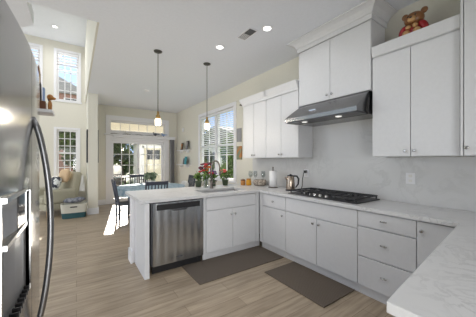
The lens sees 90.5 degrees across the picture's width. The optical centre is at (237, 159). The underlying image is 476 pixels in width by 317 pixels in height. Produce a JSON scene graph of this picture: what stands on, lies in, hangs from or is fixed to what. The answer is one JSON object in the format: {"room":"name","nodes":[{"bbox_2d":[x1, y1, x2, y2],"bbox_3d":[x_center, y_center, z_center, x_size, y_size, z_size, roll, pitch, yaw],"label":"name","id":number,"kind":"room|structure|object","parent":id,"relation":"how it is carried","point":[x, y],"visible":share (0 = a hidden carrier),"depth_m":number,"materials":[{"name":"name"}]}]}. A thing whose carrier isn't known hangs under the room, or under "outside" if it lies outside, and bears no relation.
{"room":"kitchen","nodes":[
{"label":"kitchen","id":0,"kind":"room"},
{"bbox_2d":[21,3,86,46],"bbox_3d":[-4.862,-3.435,3.791,4.660,0.150,5.350,0,0,-34],"label":"ceiling","id":1,"kind":"structure","parent":0,"point":[72,29],"depth_m":5.99,"materials":[{"name":"paint"}]},
{"bbox_2d":[85,19,98,207],"bbox_3d":[-3.058,-0.985,5.058,0.250,4.750,4.998,0,0,-34],"label":"wall partition","id":2,"kind":"structure","parent":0,"point":[92,26],"depth_m":6.04,"materials":[{"name":"beige paint"}]},
{"bbox_2d":[86,129,87,162],"bbox_3d":[-3.966,-0.355,6.198,0.028,0.850,0.490,0,0,-34],"label":"picture frame","id":3,"kind":"object","parent":2,"relation":"attached to","point":[87,129],"visible":1,"depth_m":6.00,"materials":[{"name":"black plastic"}]},
{"bbox_2d":[87,206,98,214],"bbox_3d":[-4.082,1.310,6.585,0.255,0.160,1.320,0,0,-34],"label":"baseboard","id":4,"kind":"structure","parent":2,"relation":"attached to","point":[90,211],"depth_m":6.04,"materials":[{"name":"white paint"}]},
{"bbox_2d":[98,130,98,162],"bbox_3d":[-3.755,-0.355,6.312,0.012,0.850,0.440,0,0,-34],"label":"picture frame","id":5,"kind":"object","parent":2,"relation":"attached to","point":[98,130],"visible":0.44,"depth_m":6.14,"materials":[{"name":"grey plastic"}]},
{"bbox_2d":[24,34,176,200],"bbox_3d":[-5.221,-1.060,6.696,7.350,4.900,0.150,0,0,-34],"label":"wall","id":6,"kind":"structure","parent":0,"point":[69,115],"depth_m":6.99,"materials":[{"name":"beige paint"}]},
{"bbox_2d":[28,42,42,86],"bbox_3d":[-5.671,-2.408,6.345,0.700,1.495,0.122,0,0,-34],"label":"window","id":7,"kind":"structure","parent":6,"relation":"in","point":[40,63],"depth_m":6.47,"materials":[{"name":"white paint"}]},
{"bbox_2d":[29,45,39,65],"bbox_3d":[-5.659,-2.832,6.327,0.520,0.507,0.036,0,0,-34],"label":"window blind","id":8,"kind":"object","parent":7,"relation":"attached to","point":[31,47],"visible":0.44,"depth_m":6.43,"materials":[{"name":"white paint"}]},
{"bbox_2d":[54,127,79,175],"bbox_3d":[-4.945,-0.212,6.842,0.660,1.445,0.122,0,0,-34],"label":"window","id":9,"kind":"structure","parent":6,"relation":"in","point":[56,129],"depth_m":6.82,"materials":[{"name":"white paint"}]},
{"bbox_2d":[53,48,81,103],"bbox_3d":[-4.937,-2.408,6.847,0.680,1.495,0.122,0,0,-34],"label":"window","id":10,"kind":"structure","parent":6,"relation":"in","point":[56,71],"depth_m":6.82,"materials":[{"name":"white paint"}]},
{"bbox_2d":[57,51,77,72],"bbox_3d":[-4.925,-2.832,6.830,0.500,0.507,0.036,0,0,-34],"label":"window blind","id":11,"kind":"object","parent":10,"relation":"attached to","point":[58,52],"visible":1,"depth_m":6.82,"materials":[{"name":"white paint"}]},
{"bbox_2d":[39,199,105,210],"bbox_3d":[-5.140,1.310,6.649,7.030,0.160,0.020,0,0,-34],"label":"baseboard","id":12,"kind":"structure","parent":6,"relation":"attached to","point":[100,202],"depth_m":7.27,"materials":[{"name":"white paint"}]},
{"bbox_2d":[106,115,168,204],"bbox_3d":[-3.301,-0.010,7.905,1.975,2.800,0.025,0,0,-34],"label":"trim","id":13,"kind":"structure","parent":6,"relation":"attached to","point":[108,117],"depth_m":7.69,"materials":[{"name":"white paint"}]},
{"bbox_2d":[110,139,164,203],"bbox_3d":[-3.354,0.360,7.969,1.730,2.060,0.140,0,0,-34],"label":"door","id":14,"kind":"structure","parent":6,"relation":"in","point":[126,141],"depth_m":7.83,"materials":[{"name":"white paint"}]},
{"bbox_2d":[110,120,164,133],"bbox_3d":[-3.354,-1.090,7.969,1.730,0.340,0.060,0,0,-34],"label":"window","id":15,"kind":"structure","parent":6,"relation":"in","point":[110,120],"depth_m":7.95,"materials":[{"name":"white paint"}]},
{"bbox_2d":[111,121,162,132],"bbox_3d":[-3.383,-1.091,8.012,1.720,0.335,0.035,0,0,-34],"label":"shade","id":16,"kind":"object","parent":15,"relation":"attached to","point":[114,125],"visible":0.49,"depth_m":7.96,"materials":[{"name":"beige fabric"}]},
{"bbox_2d":[104,133,175,137],"bbox_3d":[-3.196,-0.800,7.898,2.250,0.040,0.105,0,0,-34],"label":"trim","id":17,"kind":"structure","parent":6,"relation":"attached to","point":[104,133],"depth_m":7.79,"materials":[{"name":"white paint"}]},
{"bbox_2d":[113,135,174,182],"bbox_3d":[-3.093,0.281,7.951,1.980,2.118,0.084,0,0,-34],"label":"vertical blind","id":18,"kind":"object","parent":6,"relation":"attached to","point":[170,139],"visible":0.69,"depth_m":8.40,"materials":[{"name":"white paint"}]},
{"bbox_2d":[130,189,259,262],"bbox_3d":[-0.484,0.954,3.929,2.400,0.872,0.170,0,0,-34],"label":"wall","id":19,"kind":"structure","parent":0,"point":[132,201],"depth_m":3.20,"materials":[{"name":"white paint"}]},
{"bbox_2d":[128,247,131,263],"bbox_3d":[-0.501,1.310,3.917,2.400,0.160,0.210,0,0,-34],"label":"baseboard","id":20,"kind":"structure","parent":19,"relation":"attached to","point":[129,249],"depth_m":3.23,"materials":[{"name":"white paint"}]},
{"bbox_2d":[5,0,418,112],"bbox_3d":[-2.425,-1.785,2.612,7.350,0.150,10.050,0,0,-34],"label":"ceiling","id":21,"kind":"structure","parent":0,"point":[187,33],"depth_m":3.35,"materials":[{"name":"paint"}]},
{"bbox_2d":[154,49,161,124],"bbox_3d":[-1.257,-1.129,3.708,0.130,1.159,0.130,0,0,-34],"label":"pendant light","id":22,"kind":"object","parent":21,"relation":"hanging from","point":[157,120],"visible":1,"depth_m":3.68,"materials":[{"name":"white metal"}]},
{"bbox_2d":[203,62,210,128],"bbox_3d":[-0.551,-1.129,4.192,0.130,1.159,0.130,0,0,-34],"label":"pendant light","id":23,"kind":"object","parent":21,"relation":"hanging from","point":[206,125],"visible":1,"depth_m":4.16,"materials":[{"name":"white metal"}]},
{"bbox_2d":[215,45,224,49],"bbox_3d":[-0.274,-1.703,3.569,0.148,0.010,0.148,0,0,-34],"label":"recessed light","id":24,"kind":"object","parent":21,"relation":"in","point":[219,47],"visible":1,"depth_m":3.56,"materials":[{"name":"white paint"}]},
{"bbox_2d":[237,27,257,39],"bbox_3d":[0.124,-1.704,3.200,0.140,0.010,0.300,0,0,-34],"label":"ceiling vent","id":25,"kind":"object","parent":21,"relation":"in","point":[249,32],"visible":1,"depth_m":3.18,"materials":[{"name":"white metal"}]},
{"bbox_2d":[261,25,272,31],"bbox_3d":[0.378,-1.703,3.058,0.148,0.010,0.148,0,0,-34],"label":"recessed light","id":26,"kind":"object","parent":21,"relation":"in","point":[266,28],"visible":1,"depth_m":3.05,"materials":[{"name":"white paint"}]},
{"bbox_2d":[39,204,394,316],"bbox_3d":[-2.425,1.440,2.612,7.350,0.100,10.050,0,0,-34],"label":"floor","id":27,"kind":"structure","parent":0,"point":[92,273],"depth_m":2.55,"materials":[{"name":"brown wood"}]},
{"bbox_2d":[0,0,53,316],"bbox_3d":[-1.034,0.502,0.625,0.860,1.775,0.820,0,0,-34],"label":"refrigerator","id":28,"kind":"object","parent":27,"relation":"on","point":[21,135],"visible":1,"depth_m":0.69,"materials":[{"name":"grey metal"}]},
{"bbox_2d":[39,171,81,217],"bbox_3d":[-4.728,0.850,6.153,0.880,1.083,0.874,0,0,28],"label":"armchair","id":29,"kind":"object","parent":27,"relation":"on","point":[70,189],"visible":0.39,"depth_m":6.02,"materials":[{"name":"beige fabric"}]},
{"bbox_2d":[39,195,43,203],"bbox_3d":[-4.773,0.990,6.067,0.560,0.159,0.680,0,0,28],"label":"seat cushion","id":30,"kind":"object","parent":29,"relation":"on","point":[41,197],"depth_m":5.69,"materials":[{"name":"green fabric"}]},
{"bbox_2d":[51,176,61,189],"bbox_3d":[-4.658,0.590,5.984,0.455,0.349,0.226,0,0,28],"label":"cushion","id":31,"kind":"object","parent":29,"relation":"on","point":[56,181],"visible":0.63,"depth_m":5.88,"materials":[{"name":"white fabric"}]},
{"bbox_2d":[59,169,70,181],"bbox_3d":[-4.512,0.410,6.134,0.377,0.337,0.158,0,0,28],"label":"cushion","id":32,"kind":"object","parent":29,"relation":"on","point":[64,174],"visible":0.82,"depth_m":6.05,"materials":[{"name":"beige fabric"}]},
{"bbox_2d":[79,175,85,190],"bbox_3d":[-4.186,0.620,6.344,0.141,0.420,0.090,0,0,-20],"label":"throw","id":33,"kind":"object","parent":29,"relation":"hanging from","point":[82,184],"visible":1,"depth_m":6.32,"materials":[{"name":"fabric"}]},
{"bbox_2d":[60,201,87,218],"bbox_3d":[-3.987,1.219,5.751,0.540,0.338,0.354,0,0,-30],"label":"storage basket","id":34,"kind":"object","parent":27,"relation":"on","point":[68,210],"visible":0.97,"depth_m":5.63,"materials":[{"name":"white fabric"}]},
{"bbox_2d":[63,197,85,202],"bbox_3d":[-3.985,0.978,5.755,0.450,0.135,0.259,0,0,-34],"label":"quilt","id":35,"kind":"object","parent":34,"relation":"in","point":[77,199],"visible":1,"depth_m":5.68,"materials":[{"name":"white fabric"}]},
{"bbox_2d":[111,179,129,226],"bbox_3d":[-2.447,0.905,5.136,0.514,0.970,0.446,0,0,-34],"label":"dining chair","id":36,"kind":"object","parent":27,"relation":"on","point":[118,203],"visible":0.8,"depth_m":4.97,"materials":[{"name":"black wood"}]},
{"bbox_2d":[127,198,129,214],"bbox_3d":[-2.107,1.016,5.768,1.520,0.749,1.680,0,0,-34],"label":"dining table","id":37,"kind":"object","parent":27,"relation":"on","point":[128,207],"visible":0.14,"depth_m":5.91,"materials":[{"name":"wood"}]},
{"bbox_2d":[117,183,184,197],"bbox_3d":[-2.105,0.713,5.768,1.575,0.154,1.742,0,0,-34],"label":"tablecloth","id":38,"kind":"object","parent":37,"relation":"on","point":[121,189],"visible":0.5,"depth_m":5.46,"materials":[{"name":"fabric"}]},
{"bbox_2d":[143,172,157,181],"bbox_3d":[-2.246,0.460,6.098,0.393,0.350,0.322,0,0,-34],"label":"table plant","id":39,"kind":"object","parent":38,"relation":"on","point":[152,175],"visible":0.94,"depth_m":6.05,"materials":[{"name":"green plant"}]},
{"bbox_2d":[130,174,145,183],"bbox_3d":[-2.758,0.905,6.677,0.446,0.970,0.514,0,0,-38],"label":"dining chair","id":40,"kind":"object","parent":27,"relation":"on","point":[136,175],"visible":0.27,"depth_m":6.82,"materials":[{"name":"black wood"}]},
{"bbox_2d":[135,201,148,279],"bbox_3d":[-1.211,0.953,2.967,0.055,0.874,0.545,0,0,-34],"label":"end panel","id":41,"kind":"object","parent":27,"relation":"on","point":[141,210],"visible":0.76,"depth_m":2.81,"materials":[{"name":"white paint"}]},
{"bbox_2d":[145,181,167,189],"bbox_3d":[-1.714,0.905,4.805,0.446,0.970,0.514,0,0,-34],"label":"dining chair","id":42,"kind":"object","parent":27,"relation":"on","point":[158,183],"visible":0.34,"depth_m":4.59,"materials":[{"name":"wood"}]},
{"bbox_2d":[148,198,202,273],"bbox_3d":[-0.889,0.955,3.219,0.680,0.870,0.523,0,0,-34],"label":"dishwasher","id":43,"kind":"object","parent":27,"relation":"on","point":[175,227],"visible":0.94,"depth_m":2.99,"materials":[{"name":"grey metal"}]},
{"bbox_2d":[188,175,195,186],"bbox_3d":[-1.460,0.905,6.393,0.514,0.970,0.446,0,0,-34],"label":"dining chair","id":44,"kind":"object","parent":27,"relation":"on","point":[190,178],"visible":0.26,"depth_m":6.50,"materials":[{"name":"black wood"}]},
{"bbox_2d":[181,181,188,186],"bbox_3d":[-1.458,0.730,6.395,0.167,0.333,0.369,0,0,-34],"label":"cushion","id":45,"kind":"object","parent":44,"relation":"on","point":[185,183],"visible":0.43,"depth_m":6.30,"materials":[{"name":"white fabric"}]},
{"bbox_2d":[202,192,258,259],"bbox_3d":[-0.180,0.955,3.706,1.010,0.870,0.537,0,0,-34],"label":"base cabinet","id":46,"kind":"object","parent":27,"relation":"on","point":[230,222],"visible":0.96,"depth_m":3.46,"materials":[{"name":"white paint"}]},
{"bbox_2d":[182,246,283,284],"bbox_3d":[-0.044,1.384,3.215,1.300,0.010,0.555,0,0,-34],"label":"kitchen mat","id":47,"kind":"object","parent":27,"relation":"on","point":[211,269],"visible":1,"depth_m":3.15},
{"bbox_2d":[260,193,287,258],"bbox_3d":[0.738,0.953,3.688,0.623,0.874,0.559,0,0,-34],"label":"base cabinet","id":48,"kind":"object","parent":27,"relation":"on","point":[272,207],"visible":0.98,"depth_m":3.50,"materials":[{"name":"white paint"}]},
{"bbox_2d":[265,262,354,307],"bbox_3d":[0.785,1.384,2.713,0.530,0.010,0.850,0,0,-34],"label":"kitchen mat","id":49,"kind":"object","parent":27,"relation":"on","point":[320,289],"visible":1,"depth_m":2.63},
{"bbox_2d":[286,197,359,291],"bbox_3d":[1.186,0.953,3.034,0.623,0.874,1.021,0,0,-34],"label":"base cabinet","id":50,"kind":"object","parent":27,"relation":"on","point":[322,238],"visible":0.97,"depth_m":2.78,"materials":[{"name":"white paint"}]},
{"bbox_2d":[358,210,417,303],"bbox_3d":[1.621,0.953,2.400,0.622,0.874,0.514,0,0,-34],"label":"base cabinet","id":51,"kind":"object","parent":27,"relation":"on","point":[387,244],"visible":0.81,"depth_m":2.24,"materials":[{"name":"white paint"}]},
{"bbox_2d":[417,221,455,267],"bbox_3d":[1.844,0.953,2.072,0.623,0.874,0.274,0,0,-34],"label":"base cabinet","id":52,"kind":"object","parent":27,"relation":"on","point":[430,236],"visible":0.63,"depth_m":1.96,"materials":[{"name":"white paint"}]},
{"bbox_3d":[1.333,0.953,0.974,1.500,0.874,0.622,0,0,-34],"label":"base cabinet","id":53,"kind":"object","parent":27,"relation":"on","visible":0},
{"bbox_2d":[125,183,475,316],"bbox_3d":[0.466,0.494,2.519,2.396,0.038,4.230,0,0,-34],"label":"countertop","id":54,"kind":"structure","parent":53,"relation":"on","point":[444,284],"depth_m":1.23,"materials":[{"name":"white stone"}]},
{"bbox_2d":[193,171,202,186],"bbox_3d":[-0.707,0.329,4.167,0.146,0.291,0.189,0,0,19],"label":"potted plant","id":55,"kind":"object","parent":54,"relation":"on","point":[198,176],"visible":0.98,"depth_m":4.14,"materials":[{"name":"green plant"}]},
{"bbox_2d":[198,162,213,186],"bbox_3d":[-0.559,0.255,4.058,0.239,0.437,0.213,0,0,43],"label":"flower bouquet","id":56,"kind":"object","parent":54,"relation":"on","point":[206,174],"visible":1,"depth_m":4.04,"materials":[{"name":"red plant"}]},
{"bbox_2d":[209,170,218,185],"bbox_3d":[-0.456,0.325,4.318,0.162,0.298,0.165,0,0,40],"label":"potted violet","id":57,"kind":"object","parent":54,"relation":"on","point":[214,175],"visible":0.64,"depth_m":4.29,"materials":[{"name":"green plant"}]},
{"bbox_2d":[210,160,220,188],"bbox_3d":[-0.380,0.238,3.946,0.194,0.473,0.074,0,0,-3],"label":"kitchen faucet","id":58,"kind":"object","parent":54,"relation":"on","point":[211,181],"visible":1,"depth_m":3.92,"materials":[{"name":"silver metal"}]},
{"bbox_2d":[220,169,230,184],"bbox_3d":[-0.250,0.321,4.440,0.221,0.307,0.226,0,0,12],"label":"geranium","id":59,"kind":"object","parent":54,"relation":"on","point":[224,179],"visible":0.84,"depth_m":4.39,"materials":[{"name":"green plant"}]},
{"bbox_2d":[246,178,250,184],"bbox_3d":[0.200,0.412,4.452,0.100,0.123,0.100,0,0,-34],"label":"honey jar","id":60,"kind":"object","parent":54,"relation":"on","point":[248,180],"visible":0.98,"depth_m":4.41,"materials":[{"name":"orange glass"}]},
{"bbox_2d":[253,179,265,185],"bbox_3d":[0.406,0.421,4.399,0.250,0.105,0.248,0,0,-34],"label":"wicker basket","id":61,"kind":"object","parent":54,"relation":"on","point":[257,182],"visible":1,"depth_m":4.30,"materials":[{"name":"beige wicker"}]},
{"bbox_2d":[268,167,277,187],"bbox_3d":[0.604,0.296,4.074,0.170,0.355,0.167,0,0,-34],"label":"paper towel holder","id":62,"kind":"object","parent":54,"relation":"on","point":[272,174],"visible":0.99,"depth_m":4.02,"materials":[{"name":"white paper"}]},
{"bbox_2d":[285,174,298,190],"bbox_3d":[0.828,0.346,3.650,0.167,0.256,0.186,0,0,-34],"label":"electric kettle","id":63,"kind":"object","parent":54,"relation":"on","point":[290,183],"visible":0.86,"depth_m":3.61,"materials":[{"name":"silver metal"}]},
{"bbox_2d":[288,187,379,203],"bbox_3d":[1.198,0.446,3.074,0.510,0.056,1.000,0,0,-34],"label":"gas cooktop","id":64,"kind":"object","parent":54,"relation":"in","point":[335,195],"visible":1,"depth_m":2.92,"materials":[{"name":"black metal"}]},
{"bbox_2d":[222,179,227,184],"bbox_3d":[-0.241,0.421,4.441,0.128,0.105,0.128,0,0,-34],"label":"pot","id":65,"kind":"object","parent":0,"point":[225,181],"depth_m":4.40,"materials":[{"name":"glass"}]},
{"bbox_2d":[177,0,475,211],"bbox_3d":[0.591,-0.160,4.586,0.142,3.100,9.900,0,0,-34],"label":"wall","id":66,"kind":"structure","parent":0,"point":[343,159],"depth_m":3.13,"materials":[{"name":"beige paint"}]},
{"bbox_2d":[176,149,190,152],"bbox_3d":[-1.822,-0.287,7.872,0.168,0.095,0.950,0,0,-34],"label":"wall shelf","id":67,"kind":"object","parent":66,"relation":"attached to","point":[186,150],"visible":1,"depth_m":7.70,"materials":[{"name":"white paint"}]},
{"bbox_2d":[202,118,214,176],"bbox_3d":[-0.809,-0.380,6.669,0.060,1.740,0.880,0,0,-34],"label":"window","id":68,"kind":"structure","parent":66,"relation":"in","point":[209,118],"depth_m":6.98,"materials":[{"name":"white paint"}]},
{"bbox_2d":[200,113,214,155],"bbox_3d":[-0.851,-0.679,6.638,0.042,1.122,0.865,0,0,-34],"label":"window blind","id":69,"kind":"object","parent":68,"relation":"attached to","point":[211,115],"visible":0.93,"depth_m":6.58,"materials":[{"name":"white paint"}]},
{"bbox_2d":[198,101,236,182],"bbox_3d":[-0.569,-0.407,6.264,0.122,1.875,2.050,0,0,-34],"label":"trim","id":70,"kind":"structure","parent":66,"relation":"attached to","point":[233,104],"depth_m":5.97,"materials":[{"name":"white paint"}]},
{"bbox_2d":[217,113,232,180],"bbox_3d":[-0.278,-0.380,5.894,0.060,1.740,0.880,0,0,-34],"label":"window","id":71,"kind":"structure","parent":66,"relation":"in","point":[226,145],"depth_m":6.21,"materials":[{"name":"white paint"}]},
{"bbox_2d":[216,107,232,155],"bbox_3d":[-0.323,-0.679,5.866,0.042,1.122,0.865,0,0,-34],"label":"window blind","id":72,"kind":"object","parent":71,"relation":"attached to","point":[229,109],"visible":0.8,"depth_m":5.87,"materials":[{"name":"white paint"}]},
{"bbox_2d":[237,146,241,159],"bbox_3d":[0.031,-0.160,5.293,0.023,0.300,0.180,0,0,-34],"label":"wall picture","id":73,"kind":"object","parent":66,"relation":"attached to","point":[239,148],"visible":1,"depth_m":5.27},
{"bbox_2d":[237,128,241,141],"bbox_3d":[0.026,-0.560,5.302,0.023,0.300,0.160,0,0,-34],"label":"wall plaque","id":74,"kind":"object","parent":66,"relation":"attached to","point":[239,130],"visible":1,"depth_m":5.27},
{"bbox_2d":[239,91,265,157],"bbox_3d":[0.406,-0.603,4.405,0.408,1.135,0.790,0,0,-34],"label":"upper cabinet","id":75,"kind":"object","parent":66,"relation":"attached to","point":[254,106],"visible":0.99,"depth_m":4.28,"materials":[{"name":"white paint"}]},
{"bbox_2d":[264,79,312,157],"bbox_3d":[0.800,-0.603,3.829,0.408,1.135,0.717,0,0,-34],"label":"upper cabinet","id":76,"kind":"object","parent":66,"relation":"attached to","point":[283,140],"visible":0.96,"depth_m":3.67,"materials":[{"name":"white paint"}]},
{"bbox_2d":[286,0,397,106],"bbox_3d":[1.269,-1.242,3.088,0.473,0.933,1.276,0,0,-34],"label":"upper cabinet","id":77,"kind":"object","parent":66,"relation":"attached to","point":[336,60],"visible":0.94,"depth_m":2.86,"materials":[{"name":"white paint"}]},
{"bbox_2d":[285,90,372,126],"bbox_3d":[1.195,-0.637,3.082,0.555,0.269,1.065,0,0,-34],"label":"range hood","id":78,"kind":"object","parent":77,"relation":"attached to","point":[357,106],"visible":0.98,"depth_m":2.85,"materials":[{"name":"silver metal"}]},
{"bbox_2d":[406,173,414,183],"bbox_3d":[1.879,0.200,2.571,0.009,0.120,0.090,0,0,-34],"label":"wall outlet","id":79,"kind":"object","parent":66,"relation":"attached to","point":[410,177],"visible":1,"depth_m":2.57,"materials":[{"name":"white paint"}]},
{"bbox_2d":[371,14,460,156],"bbox_3d":[1.799,-0.632,2.378,0.354,1.195,0.721,0,0,-34],"label":"upper cabinet","id":80,"kind":"object","parent":66,"relation":"attached to","point":[416,74],"visible":0.95,"depth_m":2.23,"materials":[{"name":"white paint"}]},
{"bbox_2d":[399,6,428,36],"bbox_3d":[1.761,-1.354,2.360,0.218,0.294,0.225,0,0,7],"label":"cookie jar","id":81,"kind":"object","parent":80,"relation":"on","point":[414,21],"visible":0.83,"depth_m":2.31,"materials":[{"name":"red ceramic"}]},
{"bbox_2d":[460,0,475,155],"bbox_3d":[2.166,-0.872,1.706,0.553,1.673,1.018,0,0,-34],"label":"upper cabinet","id":82,"kind":"object","parent":66,"relation":"attached to","point":[467,7],"visible":1,"depth_m":1.90,"materials":[{"name":"white paint"}]},
{"bbox_3d":[-1.527,0.556,1.196,0.729,1.667,0.140,0,0,-34],"label":"wall","id":83,"kind":"structure","parent":0,"visible":0},
{"bbox_2d":[39,108,53,115],"bbox_3d":[-1.188,-0.255,1.438,0.102,0.090,0.145,0,0,-34],"label":"wall shelf","id":84,"kind":"object","parent":83,"relation":"attached to","point":[46,112],"visible":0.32,"depth_m":1.40,"materials":[{"name":"white paint"}]},
{"bbox_2d":[38,65,40,107],"bbox_3d":[-1.189,-0.434,1.410,0.014,0.266,0.038,0,0,-34],"label":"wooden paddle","id":85,"kind":"object","parent":84,"relation":"on","point":[38,65],"visible":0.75,"depth_m":1.40,"materials":[{"name":"brown wood"}]},
{"bbox_2d":[40,101,46,108],"bbox_3d":[-1.218,-0.332,1.461,0.047,0.061,0.063,0,0,-34],"label":"wooden box","id":86,"kind":"object","parent":84,"relation":"on","point":[43,105],"visible":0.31,"depth_m":1.44,"materials":[{"name":"brown wood"}]},
{"bbox_2d":[39,78,41,100],"bbox_3d":[-1.222,-0.448,1.454,0.022,0.170,0.022,0,0,-34],"label":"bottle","id":87,"kind":"object","parent":86,"relation":"on","point":[40,78],"visible":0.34,"depth_m":1.45,"materials":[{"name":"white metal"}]},
{"bbox_2d":[42,87,44,100],"bbox_3d":[-1.208,-0.404,1.468,0.010,0.082,0.052,0,0,-34],"label":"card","id":88,"kind":"object","parent":86,"relation":"on","point":[43,88],"visible":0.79,"depth_m":1.45,"materials":[{"name":"paper"}]},
{"bbox_2d":[47,94,55,109],"bbox_3d":[-1.158,-0.351,1.455,0.061,0.103,0.040,0,0,25],"label":"dog figurine","id":89,"kind":"object","parent":84,"relation":"on","point":[49,97],"visible":0.92,"depth_m":1.45,"materials":[{"name":"orange wood"}]},
{"label":"outside","id":90,"kind":"structure","parent":0,"visible":0},
{"bbox_2d":[116,164,133,184],"bbox_3d":[-25.424,1.640,37.130,120.000,0.200,150.000,0,0,-34],"label":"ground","id":91,"kind":"structure","parent":90,"point":[127,179],"depth_m":17.73,"materials":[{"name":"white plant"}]},
{"bbox_2d":[37,64,76,172],"bbox_3d":[-22.427,-4.063,25.851,11.000,11.206,8.600,0,0,-34],"label":"brick house","id":92,"kind":"structure","parent":91,"relation":"on","point":[61,84],"depth_m":24.13,"materials":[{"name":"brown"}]},
{"bbox_2d":[59,131,114,171],"bbox_3d":[-8.290,-0.645,13.011,3.309,4.399,3.381,0,0,13],"label":"tree","id":93,"kind":"object","parent":91,"relation":"on","point":[67,134],"visible":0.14,"depth_m":12.31,"materials":[{"name":"green plant"}]},
{"bbox_2d":[113,130,133,181],"bbox_3d":[-8.378,-0.557,16.704,2.500,4.222,2.291,0,0,-34],"label":"tree","id":94,"kind":"object","parent":91,"relation":"on","point":[117,146],"visible":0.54,"depth_m":16.55,"materials":[{"name":"green plant"}]},
{"bbox_2d":[131,144,160,183],"bbox_3d":[-4.979,-0.035,14.528,2.800,3.150,1.900,0,0,-34],"label":"garden shed","id":95,"kind":"object","parent":91,"relation":"on","point":[142,147],"visible":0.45,"depth_m":13.52,"materials":[{"name":"white paint"}]},
{"bbox_2d":[204,128,213,149],"bbox_3d":[-3.801,-1.589,20.228,3.729,6.289,3.885,0,0,-34],"label":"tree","id":96,"kind":"object","parent":91,"relation":"on","point":[213,128],"visible":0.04,"depth_m":19.92,"materials":[{"name":"green plant"}]},
{"bbox_2d":[204,150,214,171],"bbox_3d":[-1.877,0.424,14.654,1.274,2.259,1.260,0,0,-34],"label":"tree","id":97,"kind":"object","parent":91,"relation":"on","point":[206,158],"visible":0.3,"depth_m":14.38,"materials":[{"name":"green plant"}]},
{"bbox_2d":[204,126,232,170],"bbox_3d":[0.176,-0.915,24.966,6.100,4.910,11.800,0,0,-34],"label":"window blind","id":98,"kind":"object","parent":91,"relation":"on","point":[213,150],"visible":0.06,"depth_m":23.28,"materials":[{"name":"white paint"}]},
{"bbox_2d":[220,133,232,177],"bbox_3d":[-0.307,0.129,10.650,1.140,2.847,1.366,0,0,-34],"label":"tree","id":99,"kind":"object","parent":91,"relation":"on","point":[229,157],"visible":0.35,"depth_m":10.37,"materials":[{"name":"green plant"}]},
{"bbox_3d":[-4.245,1.479,9.916,5.000,0.119,4.040,0,0,-34],"label":"patio","id":100,"kind":"object","parent":91,"relation":"on","visible":0},
{"bbox_2d":[113,166,120,184],"bbox_3d":[-5.651,0.820,10.553,0.832,1.200,0.586,0,0,-34],"label":"grill","id":101,"kind":"object","parent":100,"relation":"on","point":[116,169],"visible":0.18,"depth_m":10.47,"materials":[{"name":"white fabric"}]},
{"bbox_2d":[113,174,124,196],"bbox_3d":[-4.787,0.980,9.192,0.526,0.880,0.535,0,0,-3],"label":"patio chair","id":102,"kind":"object","parent":100,"relation":"on","point":[113,174],"visible":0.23,"depth_m":8.96,"materials":[{"name":"wicker"}]},
{"bbox_2d":[114,176,133,184],"bbox_3d":[-4.884,1.070,10.230,0.900,0.700,0.900,0,0,-34],"label":"patio table","id":103,"kind":"object","parent":100,"relation":"on","point":[125,177],"visible":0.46,"depth_m":10.15,"materials":[{"name":"white"}]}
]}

